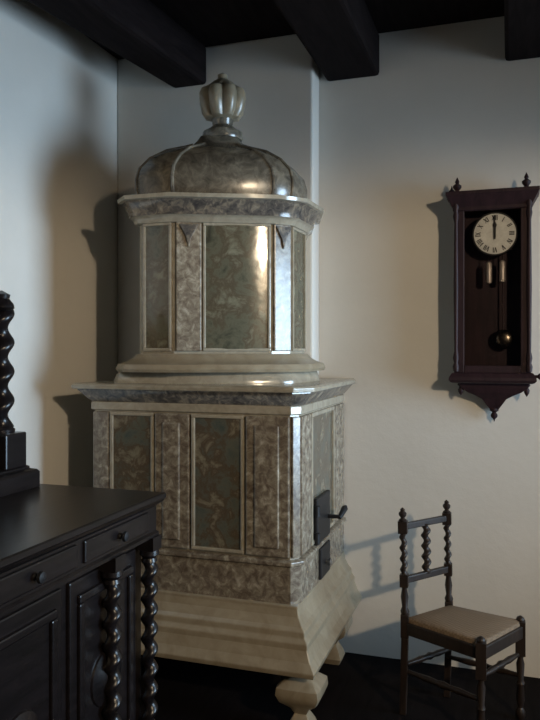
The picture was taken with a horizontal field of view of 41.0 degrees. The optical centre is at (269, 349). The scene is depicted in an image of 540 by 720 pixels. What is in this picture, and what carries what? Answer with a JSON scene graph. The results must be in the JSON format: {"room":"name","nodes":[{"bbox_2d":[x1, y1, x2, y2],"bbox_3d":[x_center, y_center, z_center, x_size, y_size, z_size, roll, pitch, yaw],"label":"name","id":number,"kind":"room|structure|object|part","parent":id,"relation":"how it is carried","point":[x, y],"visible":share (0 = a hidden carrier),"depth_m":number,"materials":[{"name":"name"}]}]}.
{"room":"traditional dwelling","nodes":[
{"label":"traditional dwelling","id":0,"kind":"room"},
{"bbox_2d":[0,0,117,486],"bbox_3d":[-1.916,-0.028,1.686,0.200,3.455,5.990,0,0,18],"label":"wall","id":1,"kind":"structure","parent":0,"point":[59,87],"depth_m":3.77,"materials":[{"name":"paint"}]},
{"bbox_2d":[27,0,205,87],"bbox_3d":[-1.592,-1.640,1.501,0.451,0.230,5.854,0,0,20],"label":"ceiling beam","id":2,"kind":"structure","parent":1,"relation":"attached to","point":[140,32],"depth_m":3.61,"materials":[{"name":"brown wood"}]},
{"bbox_2d":[118,34,318,373],"bbox_3d":[-0.320,-0.800,4.232,1.220,1.910,0.150,0,0,18],"label":"wall","id":3,"kind":"structure","parent":0,"point":[279,78],"depth_m":4.13,"materials":[{"name":"paint"}]},
{"bbox_2d":[85,0,503,59],"bbox_3d":[0.512,-1.805,0.984,5.250,0.100,6.190,0,0,18],"label":"ceiling","id":4,"kind":"structure","parent":0,"point":[211,22],"depth_m":3.78,"materials":[{"name":"brown wood"}]},
{"bbox_2d":[141,652,539,719],"bbox_3d":[0.512,1.750,0.984,5.250,0.100,6.190,0,0,18],"label":"floor","id":5,"kind":"structure","parent":0,"point":[361,687],"depth_m":3.56,"materials":[{"name":"black wood"}]},
{"bbox_2d":[0,484,165,719],"bbox_3d":[-1.004,1.125,2.166,0.767,1.150,1.577,0,0,18],"label":"sideboard","id":6,"kind":"object","parent":5,"relation":"on","point":[71,578],"visible":1,"depth_m":2.38,"materials":[{"name":"black wood"}]},
{"bbox_2d":[0,291,39,497],"bbox_3d":[-1.181,0.157,2.485,0.210,0.784,0.970,0,0,18],"label":"stand","id":7,"kind":"object","parent":6,"relation":"on","point":[16,476],"visible":1,"depth_m":2.83,"materials":[{"name":"black wood"}]},
{"bbox_3d":[-1.063,0.083,2.857,0.104,0.486,0.102,0,0,18],"label":"twisted post","id":8,"kind":"part","parent":7,"relation":"part of","materials":[{"name":"black wood"}]},
{"bbox_3d":[-0.723,1.140,2.073,0.026,0.680,0.352,0,0,18],"label":"door moulding","id":9,"kind":"part","parent":6,"relation":"part of","materials":[{"name":"black wood"}]},
{"bbox_3d":[-0.735,1.140,2.076,0.025,0.780,0.432,0,0,18],"label":"door","id":10,"kind":"part","parent":6,"relation":"part of","materials":[{"name":"black wood"}]},
{"bbox_3d":[-0.689,0.645,2.061,0.042,0.074,0.432,0,0,18],"label":"drawer","id":11,"kind":"part","parent":6,"relation":"part of","materials":[{"name":"black wood"}]},
{"bbox_3d":[-0.655,0.645,2.050,0.032,0.035,0.036,0,0,18],"label":"drawer knob","id":12,"kind":"part","parent":6,"relation":"part of","materials":[{"name":"wood"}]},
{"bbox_3d":[-0.586,1.140,2.525,0.025,0.780,0.432,0,0,18],"label":"door","id":13,"kind":"part","parent":6,"relation":"part of","materials":[{"name":"black wood"}]},
{"bbox_3d":[-0.574,1.140,2.521,0.026,0.680,0.352,0,0,18],"label":"door moulding","id":14,"kind":"part","parent":6,"relation":"part of","materials":[{"name":"black wood"}]},
{"bbox_3d":[-0.539,0.645,2.509,0.042,0.074,0.432,0,0,18],"label":"drawer","id":15,"kind":"part","parent":6,"relation":"part of","materials":[{"name":"black wood"}]},
{"bbox_3d":[-0.506,0.645,2.498,0.032,0.035,0.036,0,0,18],"label":"drawer knob","id":16,"kind":"part","parent":6,"relation":"part of","materials":[{"name":"wood"}]},
{"bbox_2d":[71,73,361,719],"bbox_3d":[-0.228,0.140,3.799,1.280,3.120,1.163,0,0,18],"label":"stove","id":17,"kind":"object","parent":5,"relation":"on","point":[222,410],"visible":0.91,"depth_m":3.40,"materials":[{"name":"ceramic"}]},
{"bbox_3d":[-0.657,0.612,3.467,0.207,0.599,0.016,0,0,18],"label":"picture panel","id":18,"kind":"part","parent":17,"relation":"part of","materials":[{"name":"paint"}]},
{"bbox_3d":[-0.659,0.612,3.461,0.235,0.627,0.028,0,0,18],"label":"panel frame","id":19,"kind":"part","parent":17,"relation":"part of","materials":[{"name":"beige ceramic"}]},
{"bbox_3d":[-0.534,-0.300,3.447,0.146,0.590,0.015,0,0,18],"label":"landscape panel","id":20,"kind":"part","parent":17,"relation":"part of","materials":[{"name":"ceramic"}]},
{"bbox_3d":[-0.535,-0.300,3.444,0.150,0.610,0.023,0,0,18],"label":"panel frame","id":21,"kind":"part","parent":17,"relation":"part of","materials":[{"name":"beige ceramic"}]},
{"bbox_3d":[-0.226,0.173,3.798,1.189,0.030,1.068,0,0,18],"label":"cornice","id":22,"kind":"part","parent":17,"relation":"part of","materials":[{"name":"beige ceramic"}]},
{"bbox_3d":[-0.237,0.612,3.327,0.232,0.599,0.016,0,0,18],"label":"picture panel","id":23,"kind":"part","parent":17,"relation":"part of","materials":[{"name":"paint"}]},
{"bbox_3d":[-0.239,0.612,3.321,0.260,0.627,0.028,0,0,18],"label":"panel frame","id":24,"kind":"part","parent":17,"relation":"part of","materials":[{"name":"beige tile"}]},
{"bbox_3d":[-0.192,-0.618,3.723,0.795,0.036,0.845,0,0,18],"label":"cornice","id":25,"kind":"part","parent":17,"relation":"part of","materials":[{"name":"beige ceramic"}]},
{"bbox_3d":[-0.159,-0.300,3.450,0.315,0.590,0.024,0,0,-7],"label":"landscape panel","id":26,"kind":"part","parent":17,"relation":"part of","materials":[{"name":"ceramic"}]},
{"bbox_3d":[-0.159,-0.300,3.451,0.324,0.610,0.023,0,0,-7],"label":"panel frame","id":27,"kind":"part","parent":17,"relation":"part of","materials":[{"name":"beige ceramic"}]},
{"bbox_3d":[-0.233,1.265,3.800,1.269,0.270,1.163,0,0,18],"label":"moulding","id":28,"kind":"part","parent":17,"relation":"part of","materials":[{"name":"tile"}]},
{"bbox_3d":[0.137,-0.300,3.635,0.015,0.590,0.199,0,0,21],"label":"landscape panel","id":29,"kind":"part","parent":17,"relation":"part of","materials":[{"name":"ceramic"}]},
{"bbox_3d":[0.141,-0.300,3.633,0.023,0.610,0.203,0,0,21],"label":"panel frame","id":30,"kind":"part","parent":17,"relation":"part of","materials":[{"name":"beige ceramic"}]},
{"bbox_3d":[0.259,0.828,3.581,0.022,0.225,0.260,0,0,18],"label":"stove door","id":31,"kind":"part","parent":17,"relation":"part of","materials":[{"name":"metal"}]},
{"bbox_3d":[0.255,0.612,3.625,0.015,0.603,0.440,0,0,18],"label":"picture panel","id":32,"kind":"part","parent":17,"relation":"part of","materials":[{"name":"paint"}]},
{"bbox_3d":[0.260,0.612,3.623,0.026,0.627,0.460,0,0,18],"label":"panel frame","id":33,"kind":"part","parent":17,"relation":"part of","materials":[{"name":"beige tile"}]},
{"bbox_3d":[0.270,1.048,3.615,0.022,0.155,0.190,0,0,18],"label":"ash door","id":34,"kind":"part","parent":17,"relation":"part of","materials":[{"name":"metal"}]},
{"bbox_3d":[0.295,1.060,3.611,0.032,0.039,0.040,0,0,18],"label":"door knob","id":35,"kind":"part","parent":17,"relation":"part of","materials":[{"name":"metal"}]},
{"bbox_3d":[0.350,0.823,3.658,0.123,0.058,0.062,0,0,-26],"label":"door handle","id":36,"kind":"part","parent":17,"relation":"part of","materials":[{"name":"metal"}]},
{"bbox_2d":[398,500,525,719],"bbox_3d":[0.889,1.218,3.353,0.405,0.964,0.466,0,0,-45],"label":"chair","id":37,"kind":"object","parent":5,"relation":"on","point":[478,635],"visible":1,"depth_m":3.32,"materials":[{"name":"wood"}]},
{"bbox_3d":[0.625,1.014,3.372,0.053,0.432,0.046,0,0,18],"label":"post","id":38,"kind":"part","parent":37,"relation":"part of","materials":[{"name":"brown wood"}]},
{"bbox_3d":[0.627,1.465,3.369,0.045,0.470,0.039,0,0,18],"label":"leg","id":39,"kind":"part","parent":37,"relation":"part of","materials":[{"name":"brown wood"}]},
{"bbox_3d":[0.745,0.825,3.461,0.301,0.030,0.024,0,0,-35],"label":"rail","id":40,"kind":"part","parent":37,"relation":"part of","materials":[{"name":"brown wood"}]},
{"bbox_3d":[0.750,1.073,3.456,0.301,0.032,0.024,0,0,-35],"label":"rail","id":41,"kind":"part","parent":37,"relation":"part of","materials":[{"name":"brown wood"}]},
{"bbox_3d":[0.873,1.014,3.543,0.053,0.432,0.046,0,0,18],"label":"post","id":42,"kind":"part","parent":37,"relation":"part of","materials":[{"name":"brown wood"}]},
{"bbox_3d":[0.874,1.465,3.541,0.045,0.470,0.039,0,0,18],"label":"leg","id":43,"kind":"part","parent":37,"relation":"part of","materials":[{"name":"brown wood"}]},
{"bbox_3d":[0.898,1.262,3.349,0.363,0.047,0.398,0,0,-44],"label":"seat","id":44,"kind":"part","parent":37,"relation":"part of","materials":[{"name":"fabric"}]},
{"bbox_3d":[0.898,1.295,3.348,0.384,0.056,0.419,0,0,-44],"label":"seat frame","id":45,"kind":"part","parent":37,"relation":"part of","materials":[{"name":"brown wood"}]},
{"bbox_3d":[0.904,1.462,3.092,0.044,0.475,0.044,0,0,18],"label":"leg","id":46,"kind":"part","parent":37,"relation":"part of","materials":[{"name":"brown wood"}]},
{"bbox_3d":[1.155,1.462,3.330,0.044,0.475,0.044,0,0,18],"label":"leg","id":47,"kind":"part","parent":37,"relation":"part of","materials":[{"name":"brown wood"}]},
{"bbox_2d":[319,16,539,677],"bbox_3d":[1.457,-0.028,3.826,5.250,3.455,0.200,0,0,18],"label":"wall","id":48,"kind":"structure","parent":0,"point":[445,103],"depth_m":3.93,"materials":[{"name":"paint"}]},
{"bbox_2d":[273,0,378,80],"bbox_3d":[-0.478,-1.635,1.208,0.300,0.240,5.990,0,0,18],"label":"ceiling beam","id":49,"kind":"structure","parent":48,"relation":"attached to","point":[341,37],"depth_m":3.51,"materials":[{"name":"brown wood"}]},
{"bbox_2d":[446,172,539,420],"bbox_3d":[1.159,-0.263,3.721,0.480,1.275,0.183,0,0,18],"label":"wall clock","id":50,"kind":"object","parent":48,"relation":"attached to","point":[492,357],"visible":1,"depth_m":3.72,"materials":[{"name":"brown wood"}]},
{"bbox_3d":[1.134,-0.315,3.686,0.375,0.910,0.020,0,0,18],"label":"door","id":51,"kind":"part","parent":50,"relation":"part of","materials":[{"name":"brown wood"}]},
{"bbox_3d":[1.147,-0.764,3.725,0.455,0.099,0.183,0,0,18],"label":"cornice","id":52,"kind":"part","parent":50,"relation":"part of","materials":[{"name":"brown wood"}]},
{"bbox_3d":[1.149,0.143,3.732,0.427,0.057,0.169,0,0,18],"label":"moulding","id":53,"kind":"part","parent":50,"relation":"part of","materials":[{"name":"brown wood"}]},
{"bbox_3d":[1.207,-0.305,3.740,0.007,0.450,0.007,0,0,-4],"label":"pendulum rod","id":54,"kind":"part","parent":50,"relation":"part of","materials":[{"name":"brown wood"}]},
{"bbox_2d":[504,0,539,60],"bbox_3d":[0.430,-1.631,0.906,0.296,0.247,5.990,0,0,18],"label":"ceiling beam","id":55,"kind":"structure","parent":48,"relation":"attached to","point":[521,17],"depth_m":3.40,"materials":[{"name":"brown wood"}]}
]}

